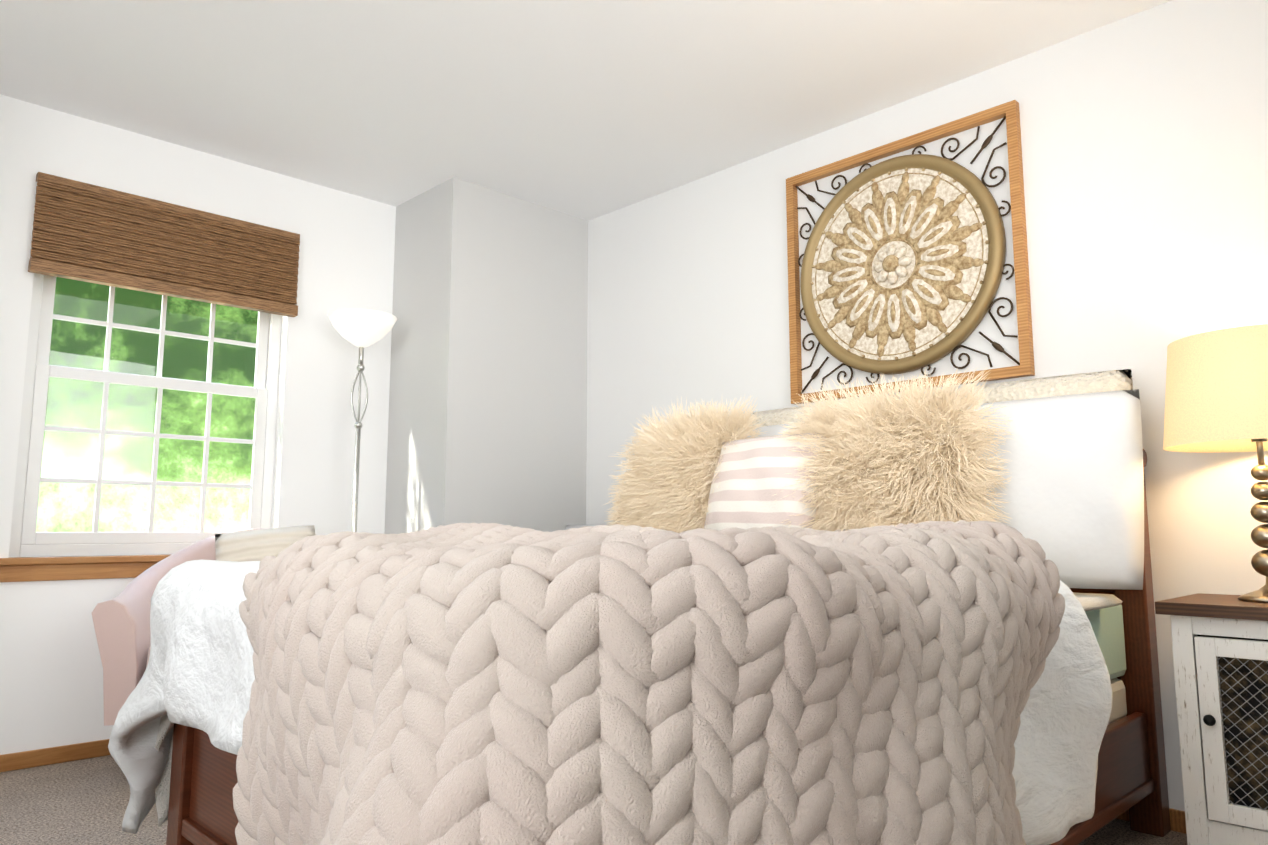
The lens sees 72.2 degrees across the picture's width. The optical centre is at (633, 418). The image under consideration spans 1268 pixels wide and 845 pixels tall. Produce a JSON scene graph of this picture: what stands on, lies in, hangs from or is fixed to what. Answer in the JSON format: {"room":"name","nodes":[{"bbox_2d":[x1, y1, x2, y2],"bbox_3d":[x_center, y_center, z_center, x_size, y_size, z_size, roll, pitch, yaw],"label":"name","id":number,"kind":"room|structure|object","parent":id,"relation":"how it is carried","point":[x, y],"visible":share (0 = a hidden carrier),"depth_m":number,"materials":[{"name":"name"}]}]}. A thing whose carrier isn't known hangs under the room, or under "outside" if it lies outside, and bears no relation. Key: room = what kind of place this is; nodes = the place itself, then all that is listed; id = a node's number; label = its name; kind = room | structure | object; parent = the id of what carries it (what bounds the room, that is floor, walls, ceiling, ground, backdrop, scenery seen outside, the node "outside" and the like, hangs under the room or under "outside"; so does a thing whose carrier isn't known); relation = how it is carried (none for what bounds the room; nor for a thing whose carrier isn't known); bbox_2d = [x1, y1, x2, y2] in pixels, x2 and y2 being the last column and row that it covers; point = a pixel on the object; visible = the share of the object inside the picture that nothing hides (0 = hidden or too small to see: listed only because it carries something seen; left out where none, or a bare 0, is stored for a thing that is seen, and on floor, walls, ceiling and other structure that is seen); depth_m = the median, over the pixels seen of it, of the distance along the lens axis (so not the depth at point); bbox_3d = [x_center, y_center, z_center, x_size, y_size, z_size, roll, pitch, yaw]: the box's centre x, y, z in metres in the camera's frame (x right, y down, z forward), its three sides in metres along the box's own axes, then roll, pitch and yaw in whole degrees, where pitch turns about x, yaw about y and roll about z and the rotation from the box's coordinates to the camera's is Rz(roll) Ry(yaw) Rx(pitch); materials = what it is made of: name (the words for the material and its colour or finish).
{"room":"bedroom","nodes":[
{"label":"bedroom","id":0,"kind":"room"},
{"bbox_2d":[0,94,395,754],"bbox_3d":[-1.621,0.111,3.873,2.710,2.440,0.140,7,-10,-44],"label":"wall","id":1,"kind":"structure","parent":0,"point":[50,678],"depth_m":3.67,"materials":[{"name":"white paint"}]},
{"bbox_2d":[0,739,110,771],"bbox_3d":[-1.859,1.249,3.384,1.890,0.058,0.016,7,-10,-44],"label":"baseboard","id":2,"kind":"structure","parent":1,"relation":"attached to","point":[45,756],"depth_m":3.14,"materials":[{"name":"brown wood"}]},
{"bbox_2d":[0,273,281,581],"bbox_3d":[-1.928,-0.103,3.561,1.060,1.475,0.160,7,-10,-44],"label":"window","id":3,"kind":"structure","parent":1,"relation":"in","point":[40,550],"depth_m":3.44,"materials":[{"name":"white plastic"}]},
{"bbox_2d":[28,172,299,316],"bbox_3d":[-1.878,-0.691,3.585,1.000,0.382,0.052,7,-10,-44],"label":"window blind","id":4,"kind":"object","parent":1,"relation":"attached to","point":[87,232],"visible":0.98,"depth_m":3.52,"materials":[{"name":"brown wood"}]},
{"bbox_2d":[384,177,587,533],"bbox_3d":[-0.715,0.164,4.295,0.820,2.440,0.520,7,-10,-44],"label":"wall","id":5,"kind":"structure","parent":0,"point":[487,421],"depth_m":4.10,"materials":[{"name":"white paint"}]},
{"bbox_2d":[0,0,1170,220],"bbox_3d":[-0.950,-1.414,1.857,5.220,0.080,4.530,7,-10,-44],"label":"ceiling","id":6,"kind":"structure","parent":0,"point":[588,110],"depth_m":3.09,"materials":[{"name":"white paint"}]},
{"bbox_2d":[0,755,1186,844],"bbox_3d":[-0.950,1.086,1.541,5.220,0.080,4.530,7,-10,-44],"label":"floor","id":7,"kind":"structure","parent":0,"point":[81,802],"depth_m":2.60,"materials":[{"name":"carpet"}]},
{"bbox_2d":[92,525,315,725],"bbox_3d":[-1.475,0.831,3.253,0.833,0.859,0.725,2,-8,-17],"label":"armchair","id":8,"kind":"object","parent":7,"relation":"on","point":[121,621],"visible":0.21,"depth_m":2.98,"materials":[{"name":"pink fabric"}]},
{"bbox_2d":[328,309,396,531],"bbox_3d":[-1.228,0.429,3.825,0.300,1.795,0.300,7,-10,-44],"label":"floor lamp","id":9,"kind":"object","parent":7,"relation":"on","point":[361,329],"visible":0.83,"depth_m":3.85,"materials":[{"name":"white glass"}]},
{"bbox_2d":[1155,593,1267,844],"bbox_3d":[1.574,0.781,2.103,0.410,0.665,0.410,7,-10,-44],"label":"nightstand","id":10,"kind":"object","parent":7,"relation":"on","point":[1220,649],"visible":1,"depth_m":2.06,"materials":[{"name":"white wood"}]},
{"bbox_2d":[1163,324,1267,602],"bbox_3d":[1.587,0.124,2.199,0.420,0.662,0.420,7,-10,-44],"label":"table lamp","id":11,"kind":"object","parent":10,"relation":"on","point":[1216,396],"visible":1,"depth_m":2.14,"materials":[{"name":"yellow fabric"}]},
{"bbox_3d":[-0.252,1.062,3.947,0.410,0.570,0.410,7,-10,-44],"label":"nightstand","id":12,"kind":"object","parent":7,"relation":"on","visible":0},
{"bbox_2d":[565,525,596,529],"bbox_3d":[-0.270,0.629,4.026,0.115,0.293,0.352,28,-21,-29],"label":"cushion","id":13,"kind":"object","parent":12,"relation":"on","point":[572,526],"visible":0.04,"depth_m":4.09,"materials":[{"name":"grey fabric"}]},
{"bbox_2d":[108,366,1170,844],"bbox_3d":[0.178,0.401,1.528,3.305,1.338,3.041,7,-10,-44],"label":"bed","id":14,"kind":"object","parent":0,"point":[918,614],"visible":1,"depth_m":1.08,"materials":[{"name":"beige fabric"}]},
{"bbox_2d":[890,389,1144,589],"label":"pillow","id":15,"kind":"object","parent":14,"relation":"on","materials":[{"name":"white fabric"}]},
{"bbox_2d":[586,0,1267,810],"bbox_3d":[0.821,0.053,3.420,0.140,2.440,4.530,7,-10,-44],"label":"wall","id":16,"kind":"structure","parent":0,"point":[1144,146],"depth_m":2.80,"materials":[{"name":"white paint"}]},
{"bbox_2d":[786,100,1034,404],"bbox_3d":[0.955,-0.568,3.207,0.070,0.940,0.940,7,-10,-44],"label":"wall art","id":17,"kind":"object","parent":16,"relation":"attached to","point":[903,265],"visible":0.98,"depth_m":3.16,"materials":[{"name":"brown wood"}]},
{"bbox_2d":[1116,808,1186,833],"bbox_3d":[0.937,1.206,3.043,0.016,0.058,3.380,7,-10,-44],"label":"baseboard","id":18,"kind":"structure","parent":16,"relation":"attached to","point":[1177,820],"depth_m":2.44,"materials":[{"name":"brown wood"}]}
]}

